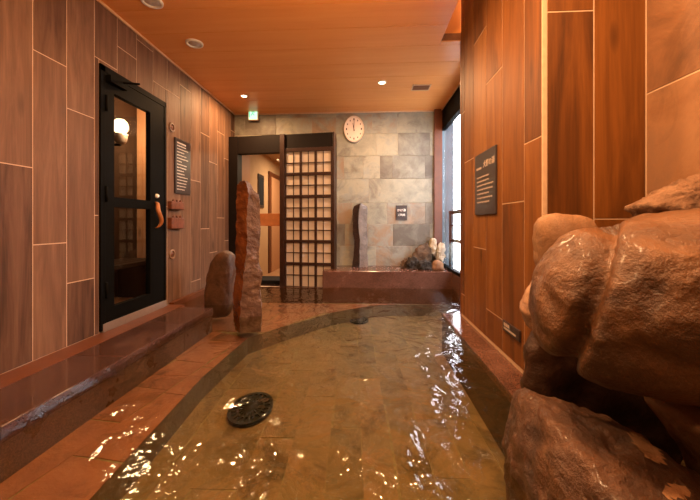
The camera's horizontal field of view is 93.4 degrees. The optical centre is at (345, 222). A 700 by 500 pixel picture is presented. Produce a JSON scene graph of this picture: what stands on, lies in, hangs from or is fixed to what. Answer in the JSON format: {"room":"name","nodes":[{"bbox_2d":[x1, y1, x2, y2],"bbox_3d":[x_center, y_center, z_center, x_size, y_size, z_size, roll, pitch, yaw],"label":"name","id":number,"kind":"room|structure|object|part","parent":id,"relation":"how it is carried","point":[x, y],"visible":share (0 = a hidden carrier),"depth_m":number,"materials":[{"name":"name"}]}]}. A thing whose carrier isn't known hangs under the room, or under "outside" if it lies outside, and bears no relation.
{"room":"spa","nodes":[
{"label":"spa","id":0,"kind":"room"},
{"bbox_2d":[0,0,234,374],"bbox_3d":[-1.929,-0.185,1.524,0.100,3.030,7.168,0,0,3],"label":"wall","id":1,"kind":"structure","parent":0,"point":[52,51],"depth_m":2.19,"materials":[{"name":"brown wood"}]},
{"bbox_2d":[0,288,204,388],"bbox_3d":[-1.789,1.015,1.701,0.160,0.430,6.400,0,0,3],"label":"baseboard","id":2,"kind":"structure","parent":1,"relation":"attached to","point":[26,370],"depth_m":2.26,"materials":[{"name":"stone"}]},
{"bbox_2d":[99,63,166,332],"bbox_3d":[-1.790,-0.182,2.847,0.274,2.005,0.811,0,0,3],"label":"door","id":3,"kind":"structure","parent":1,"relation":"in","point":[112,84],"depth_m":2.75,"materials":[{"name":"black metal"}]},
{"bbox_3d":[-1.857,0.788,2.861,0.138,0.063,0.791,0,0,3],"label":"sill plate","id":4,"kind":"part","parent":3,"relation":"part of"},
{"bbox_3d":[-1.742,-0.076,3.084,0.073,0.246,0.094,0,0,-41],"label":"handle","id":5,"kind":"part","parent":3,"relation":"part of","materials":[{"name":"orange wood"}]},
{"bbox_2d":[169,249,174,259],"bbox_3d":[-1.771,0.322,3.367,0.014,0.104,0.104,0,0,3],"label":"air vent","id":6,"kind":"object","parent":1,"relation":"in","point":[172,252],"visible":1,"depth_m":3.36,"materials":[{"name":"beige plastic"}]},
{"bbox_2d":[169,123,174,131],"bbox_3d":[-1.771,-0.973,3.362,0.014,0.096,0.096,0,0,3],"label":"air vent","id":7,"kind":"object","parent":1,"relation":"in","point":[171,125],"visible":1,"depth_m":3.36,"materials":[{"name":"beige plastic"}]},
{"bbox_2d":[168,215,183,228],"bbox_3d":[-1.755,-0.009,3.410,0.052,0.136,0.232,0,0,3],"label":"tag","id":8,"kind":"object","parent":1,"relation":"attached to","point":[178,222],"visible":1,"depth_m":3.37,"materials":[{"name":"brown wood"}]},
{"bbox_2d":[168,199,183,209],"bbox_3d":[-1.755,-0.190,3.410,0.052,0.102,0.232,0,0,3],"label":"tag","id":9,"kind":"object","parent":1,"relation":"attached to","point":[178,205],"visible":1,"depth_m":3.37,"materials":[{"name":"brown wood"}]},
{"bbox_2d":[174,137,189,194],"bbox_3d":[-1.761,-0.599,3.552,0.025,0.578,0.292,0,0,3],"label":"notice board","id":10,"kind":"object","parent":1,"relation":"attached to","point":[181,148],"visible":1,"depth_m":3.51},
{"bbox_2d":[114,296,130,303],"bbox_3d":[-2.309,0.890,3.182,0.840,0.080,2.000,0,0,3],"label":"floor","id":11,"kind":"structure","parent":0,"point":[117,299],"depth_m":3.67,"materials":[{"name":"brown wood"}]},
{"bbox_2d":[114,258,145,297],"bbox_3d":[-2.425,0.630,3.263,0.460,0.440,1.250,0,0,3],"label":"bench","id":12,"kind":"object","parent":11,"relation":"on","point":[131,271],"visible":0.2,"depth_m":3.76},
{"bbox_3d":[-2.425,0.430,3.263,0.460,0.040,1.250,0,0,3],"label":"bench seat","id":13,"kind":"part","parent":12,"relation":"part of","materials":[{"name":"brown wood"}]},
{"bbox_2d":[114,97,145,296],"bbox_3d":[-2.314,-0.270,3.182,0.850,2.500,2.020,0,0,3],"label":"wall","id":14,"kind":"structure","parent":0,"point":[130,157],"depth_m":4.03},
{"bbox_2d":[114,118,128,145],"bbox_3d":[-2.533,-0.985,3.651,0.240,0.335,0.160,0,0,3],"label":"wall lamp","id":15,"kind":"object","parent":14,"relation":"attached to","point":[121,126],"visible":0.84,"depth_m":3.60,"materials":[{"name":"white glass"}]},
{"bbox_3d":[-2.493,-1.067,3.649,0.160,0.170,0.160,0,0,3],"label":"globe","id":16,"kind":"part","parent":15,"relation":"part of"},
{"bbox_2d":[242,154,279,275],"bbox_3d":[-0.544,-0.170,6.592,2.210,2.400,3.055,0,0,3],"label":"wall","id":17,"kind":"structure","parent":0,"point":[252,165],"depth_m":6.28,"materials":[{"name":"beige paint"}]},
{"bbox_2d":[257,173,263,207],"bbox_3d":[-1.584,-0.592,6.143,0.022,0.610,0.326,0,0,3],"label":"notice","id":18,"kind":"object","parent":17,"relation":"attached to","point":[260,178],"visible":0.86,"depth_m":6.10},
{"bbox_2d":[268,171,279,272],"bbox_3d":[-1.523,-0.018,7.084,0.040,2.055,0.903,0,0,3],"label":"door","id":19,"kind":"structure","parent":17,"relation":"in","point":[273,179],"depth_m":6.89,"materials":[{"name":"brown wood"}]},
{"bbox_2d":[264,268,279,275],"bbox_3d":[-0.544,1.050,6.585,2.210,0.080,3.070,0,0,3],"label":"floor","id":20,"kind":"structure","parent":0,"point":[276,272],"depth_m":6.60,"materials":[{"name":"brown wood"}]},
{"bbox_2d":[261,276,279,283],"bbox_3d":[-0.893,0.930,5.197,1.445,0.120,0.420,0,0,3],"label":"door mat","id":21,"kind":"object","parent":20,"relation":"on","point":[265,279],"visible":0.02,"depth_m":5.01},
{"bbox_2d":[265,154,279,164],"bbox_3d":[-0.544,-1.370,6.590,2.210,0.080,3.060,0,0,3],"label":"ceiling","id":22,"kind":"structure","parent":0,"point":[274,157],"depth_m":6.70,"materials":[{"name":"beige paint"}]},
{"bbox_2d":[101,0,460,113],"bbox_3d":[-0.224,-2.040,1.665,3.490,0.780,6.700,0,0,3],"label":"ceiling","id":23,"kind":"structure","parent":0,"point":[288,56],"depth_m":3.12,"materials":[{"name":"brown wood"}]},
{"bbox_2d":[140,0,163,8],"bbox_3d":[-1.442,-1.642,2.453,0.153,0.016,0.153,0,0,3],"label":"smoke detector","id":24,"kind":"object","parent":23,"relation":"attached to","point":[155,4],"visible":1,"depth_m":2.47,"materials":[{"name":"white paint"}]},
{"bbox_2d":[185,38,203,48],"bbox_3d":[-1.389,-1.642,3.025,0.153,0.016,0.153,0,0,3],"label":"ceiling speaker","id":25,"kind":"object","parent":23,"relation":"attached to","point":[194,43],"visible":1,"depth_m":3.02,"materials":[{"name":"white paint"}]},
{"bbox_2d":[248,111,258,120],"bbox_3d":[-1.377,-1.638,4.906,0.144,0.222,0.054,0,0,3],"label":"exit sign","id":26,"kind":"object","parent":23,"relation":"attached to","point":[252,116],"visible":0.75,"depth_m":4.89,"materials":[{"name":"paint"}]},
{"bbox_3d":[-1.378,-1.627,4.892,0.128,0.184,0.006,0,0,3],"label":"sign panel","id":27,"kind":"part","parent":26,"relation":"part of","materials":[{"name":"green plastic"}]},
{"bbox_2d":[97,0,459,114],"bbox_3d":[-0.324,-1.641,1.670,3.090,0.018,6.500,0,0,3],"label":"trim","id":28,"kind":"structure","parent":23,"relation":"attached to","point":[99,1],"depth_m":4.19,"materials":[{"name":"paint"}]},
{"bbox_2d":[378,80,385,84],"bbox_3d":[0.421,-1.642,3.862,0.102,0.016,0.102,0,0,3],"label":"recessed light","id":29,"kind":"object","parent":23,"relation":"in","point":[381,82],"visible":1,"depth_m":3.86,"materials":[{"name":"white paint"}]},
{"bbox_2d":[411,84,431,90],"bbox_3d":[0.910,-1.644,4.004,0.220,0.012,0.170,0,0,3],"label":"ceiling vent","id":30,"kind":"object","parent":23,"relation":"in","point":[415,87],"visible":1,"depth_m":4.00,"materials":[{"name":"metal"}]},
{"bbox_2d":[260,284,322,303],"bbox_3d":[-0.971,1.036,4.701,1.364,0.388,0.759,0,0,3],"label":"floor","id":31,"kind":"structure","parent":0,"point":[285,294],"depth_m":4.31,"materials":[{"name":"red stone"}]},
{"bbox_2d":[121,316,505,499],"bbox_3d":[-0.215,1.274,1.664,3.308,0.153,6.500,0,0,3],"label":"floor","id":32,"kind":"structure","parent":0,"point":[375,409],"depth_m":1.89,"materials":[{"name":"tile"}]},
{"bbox_2d":[0,307,212,482],"bbox_3d":[-1.585,1.025,0.848,0.339,0.410,4.718,0,0,3],"label":"ledge","id":33,"kind":"object","parent":32,"relation":"on","point":[38,410],"visible":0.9,"depth_m":1.80,"materials":[{"name":"red stone"}]},
{"bbox_2d":[0,303,451,499],"bbox_3d":[-0.299,1.163,1.669,3.040,0.234,6.500,0,0,3],"label":"floor","id":34,"kind":"structure","parent":32,"relation":"on","point":[103,458],"depth_m":1.86,"materials":[{"name":"tile"}]},
{"bbox_2d":[204,250,235,317],"bbox_3d":[-1.330,0.648,3.509,0.318,0.712,0.228,0,0,3],"label":"boulder","id":35,"kind":"object","parent":34,"relation":"on","point":[220,277],"visible":0.85,"depth_m":3.41,"materials":[{"name":"brown stone"}]},
{"bbox_2d":[233,181,262,332],"bbox_3d":[-0.897,0.302,3.064,0.286,1.366,0.237,0,0,3],"label":"stone","id":36,"kind":"object","parent":34,"relation":"on","point":[247,303],"visible":1,"depth_m":2.98,"materials":[{"name":"brown stone"}]},
{"bbox_2d":[227,392,272,426],"bbox_3d":[-0.606,1.180,2.105,0.270,0.016,0.370,0,0,3],"label":"drain cover","id":37,"kind":"object","parent":32,"relation":"on","point":[249,409],"visible":1,"depth_m":2.07,"materials":[{"name":"metal"}]},
{"bbox_2d":[350,317,367,323],"bbox_3d":[0.158,1.180,4.014,0.230,0.016,0.300,0,0,3],"label":"drain cover","id":38,"kind":"object","parent":32,"relation":"on","point":[362,320],"visible":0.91,"depth_m":3.97,"materials":[{"name":"metal"}]},
{"bbox_2d":[323,265,451,304],"bbox_3d":[0.544,0.930,4.581,1.674,0.600,0.588,0,0,3],"label":"ledge","id":39,"kind":"object","parent":32,"relation":"on","point":[342,280],"visible":0.59,"depth_m":4.29,"materials":[{"name":"red stone"}]},
{"bbox_2d":[352,204,367,266],"bbox_3d":[0.201,0.196,4.763,0.235,0.946,0.139,0,0,3],"label":"stone","id":40,"kind":"object","parent":39,"relation":"on","point":[360,211],"visible":0.95,"depth_m":4.71,"materials":[{"name":"grey stone"}]},
{"bbox_2d":[400,258,407,268],"bbox_3d":[0.863,0.582,4.631,0.216,0.206,0.179,0,0,3],"label":"rock","id":41,"kind":"object","parent":39,"relation":"on","point":[403,262],"visible":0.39,"depth_m":4.58,"materials":[{"name":"brown stone"}]},
{"bbox_2d":[406,256,418,268],"bbox_3d":[0.930,0.565,4.562,0.212,0.227,0.166,0,0,3],"label":"rock","id":42,"kind":"object","parent":39,"relation":"on","point":[412,263],"visible":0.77,"depth_m":4.50,"materials":[{"name":"grey stone"}]},
{"bbox_2d":[418,259,432,269],"bbox_3d":[1.066,0.565,4.480,0.215,0.170,0.175,0,0,3],"label":"rock","id":43,"kind":"object","parent":39,"relation":"on","point":[424,264],"visible":0.88,"depth_m":4.42,"materials":[{"name":"grey stone"}]},
{"bbox_2d":[412,243,431,261],"bbox_3d":[1.068,0.473,4.646,0.281,0.386,0.198,0,0,3],"label":"rock","id":44,"kind":"object","parent":43,"relation":"on","point":[423,251],"visible":0.57,"depth_m":4.59,"materials":[{"name":"brown stone"}]},
{"bbox_2d":[434,109,441,260],"bbox_3d":[1.341,-0.510,4.808,0.111,2.280,0.049,0,0,3],"label":"post","id":45,"kind":"object","parent":39,"relation":"on","point":[437,112],"visible":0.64,"depth_m":4.78,"materials":[{"name":"brown wood"}]},
{"bbox_2d":[432,260,443,269],"bbox_3d":[1.235,0.572,4.468,0.176,0.150,0.156,0,0,3],"label":"rock","id":46,"kind":"object","parent":39,"relation":"on","point":[436,265],"visible":0.88,"depth_m":4.41,"materials":[{"name":"beige stone"}]},
{"bbox_2d":[435,242,445,262],"bbox_3d":[1.323,0.423,4.632,0.146,0.304,0.200,0,0,3],"label":"rock","id":47,"kind":"object","parent":46,"relation":"on","point":[440,255],"visible":0.88,"depth_m":4.57,"materials":[{"name":"beige stone"}]},
{"bbox_2d":[429,238,437,255],"bbox_3d":[1.231,0.344,4.704,0.161,0.264,0.201,0,0,3],"label":"rock","id":48,"kind":"object","parent":47,"relation":"on","point":[433,242],"visible":0.77,"depth_m":4.63,"materials":[{"name":"beige stone"}]},
{"bbox_2d":[442,313,522,455],"bbox_3d":[1.044,1.030,1.996,0.435,0.400,2.100,0,0,3],"label":"ledge","id":49,"kind":"object","parent":32,"relation":"on","point":[490,386],"visible":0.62,"depth_m":2.08,"materials":[{"name":"red stone"}]},
{"bbox_2d":[520,331,682,463],"bbox_3d":[1.065,0.717,1.385,0.658,0.660,0.177,0,0,3],"label":"boulder","id":50,"kind":"object","parent":49,"relation":"on","point":[545,374],"visible":0.22,"depth_m":1.32,"materials":[{"name":"brown stone"}]},
{"bbox_2d":[519,283,531,328],"bbox_3d":[0.824,0.340,1.398,0.156,0.280,0.139,0,0,3],"label":"boulder","id":51,"kind":"object","parent":50,"relation":"on","point":[524,309],"visible":0.23,"depth_m":1.39,"materials":[{"name":"brown stone"}]},
{"bbox_2d":[532,213,596,264],"bbox_3d":[0.927,0.119,1.392,0.246,0.322,0.242,0,0,3],"label":"boulder","id":52,"kind":"object","parent":51,"relation":"on","point":[547,229],"visible":0.41,"depth_m":1.32,"materials":[{"name":"brown stone"}]},
{"bbox_2d":[528,208,699,405],"bbox_3d":[0.930,0.221,0.990,0.696,0.534,0.571,0,0,3],"label":"boulder","id":53,"kind":"object","parent":50,"relation":"on","point":[622,300],"visible":1,"depth_m":0.82,"materials":[{"name":"brown stone"}]},
{"bbox_2d":[624,174,699,216],"bbox_3d":[1.166,-0.055,1.138,0.317,0.228,0.290,0,0,3],"label":"boulder","id":54,"kind":"object","parent":53,"relation":"on","point":[681,194],"visible":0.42,"depth_m":1.09,"materials":[{"name":"brown stone"}]},
{"bbox_2d":[502,387,699,499],"bbox_3d":[0.814,0.917,0.978,0.554,0.686,0.737,0,0,3],"label":"boulder","id":55,"kind":"object","parent":32,"relation":"on","point":[554,448],"visible":1,"depth_m":0.90,"materials":[{"name":"brown stone"}]},
{"bbox_2d":[235,112,452,266],"bbox_3d":[-0.105,-0.185,4.972,3.365,3.030,0.122,0,0,3],"label":"wall","id":56,"kind":"structure","parent":0,"point":[391,165],"depth_m":4.87,"materials":[{"name":"grey stone"}]},
{"bbox_2d":[229,132,336,286],"bbox_3d":[-0.919,-0.133,4.798,1.581,2.225,0.519,0,0,3],"label":"door frame","id":57,"kind":"structure","parent":56,"relation":"in","point":[263,144],"depth_m":4.66,"materials":[{"name":"brown wood"}]},
{"bbox_3d":[-1.239,-0.046,4.720,0.638,0.177,0.032,0,0,11],"label":"door rail","id":58,"kind":"part","parent":57,"relation":"part of","materials":[{"name":"brown wood"}]},
{"bbox_3d":[-0.884,-0.158,4.694,0.067,2.175,0.155,0,0,11],"label":"post","id":59,"kind":"part","parent":57,"relation":"part of","materials":[{"name":"brown wood"}]},
{"bbox_2d":[285,146,332,289],"bbox_3d":[-0.516,-0.065,4.591,0.691,1.966,0.042,0,0,11],"label":"door","id":60,"kind":"structure","parent":57,"relation":"attached to","point":[309,170],"depth_m":4.59,"materials":[{"name":"beige paper"}]},
{"bbox_2d":[344,116,363,142],"bbox_3d":[0.117,-1.384,4.868,0.300,0.390,0.042,0,0,3],"label":"wall clock","id":61,"kind":"object","parent":56,"relation":"attached to","point":[353,126],"visible":1,"depth_m":4.86,"materials":[{"name":"white plastic"}]},
{"bbox_2d":[396,205,406,219],"bbox_3d":[0.815,-0.151,4.848,0.164,0.214,0.013,0,0,3],"label":"sign","id":62,"kind":"object","parent":56,"relation":"attached to","point":[401,210],"visible":1,"depth_m":4.84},
{"bbox_2d":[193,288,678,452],"bbox_3d":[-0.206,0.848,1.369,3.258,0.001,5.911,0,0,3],"label":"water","id":63,"kind":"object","parent":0,"point":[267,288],"visible":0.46,"depth_m":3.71,"materials":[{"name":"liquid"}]},
{"bbox_2d":[644,396,699,474],"bbox_3d":[1.086,0.710,0.917,0.334,0.432,0.408,0,0,3],"label":"boulder","id":64,"kind":"object","parent":63,"relation":"in","point":[682,422],"visible":0.69,"depth_m":0.95,"materials":[{"name":"brown stone"}]},
{"bbox_2d":[452,273,459,312],"bbox_3d":[1.396,0.960,3.902,0.100,0.640,1.866,0,0,3],"label":"wall","id":65,"kind":"structure","parent":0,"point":[455,279],"depth_m":4.09,"materials":[{"name":"red stone"}]},
{"bbox_2d":[442,85,459,276],"bbox_3d":[1.395,-0.295,3.899,0.097,2.750,1.860,0,0,3],"label":"window","id":66,"kind":"structure","parent":65,"relation":"attached to","point":[451,111],"depth_m":4.38,"materials":[{"name":"black metal"}]},
{"bbox_3d":[1.474,0.468,4.681,0.020,1.224,0.030,0,0,3],"label":"post","id":67,"kind":"part","parent":66,"relation":"part of","materials":[{"name":"black metal"}]},
{"bbox_3d":[1.472,0.048,4.638,0.020,0.383,0.030,0,0,3],"label":"post","id":68,"kind":"part","parent":66,"relation":"part of","materials":[{"name":"metal"}]},
{"bbox_3d":[1.428,0.455,3.842,0.024,1.250,1.730,0,0,3],"label":"balcony railing","id":69,"kind":"part","parent":66,"relation":"part of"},
{"bbox_3d":[1.428,0.046,3.842,0.024,0.431,1.730,0,0,3],"label":"rail","id":70,"kind":"part","parent":66,"relation":"part of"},
{"bbox_2d":[460,0,645,373],"bbox_3d":[1.285,-0.560,2.281,0.580,3.680,1.384,0,0,3],"label":"wall partition","id":71,"kind":"structure","parent":0,"point":[558,87],"depth_m":1.67,"materials":[{"name":"brown wood"}]},
{"bbox_2d":[475,145,496,214],"bbox_3d":[0.995,-0.287,2.358,0.013,0.451,0.404,0,0,3],"label":"sign","id":72,"kind":"object","parent":71,"relation":"attached to","point":[485,162],"visible":1,"depth_m":2.32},
{"bbox_2d":[503,320,520,341],"bbox_3d":[0.971,0.630,1.938,0.013,0.062,0.222,0,0,3],"label":"plate","id":73,"kind":"object","parent":71,"relation":"attached to","point":[509,328],"visible":1,"depth_m":1.91,"materials":[{"name":"black metal"}]},
{"bbox_2d":[646,0,699,466],"bbox_3d":[1.398,-0.200,-0.043,0.100,2.960,3.267,0,0,3],"label":"wall","id":74,"kind":"structure","parent":0,"point":[672,26],"depth_m":1.45,"materials":[{"name":"orange stone"}]}
]}

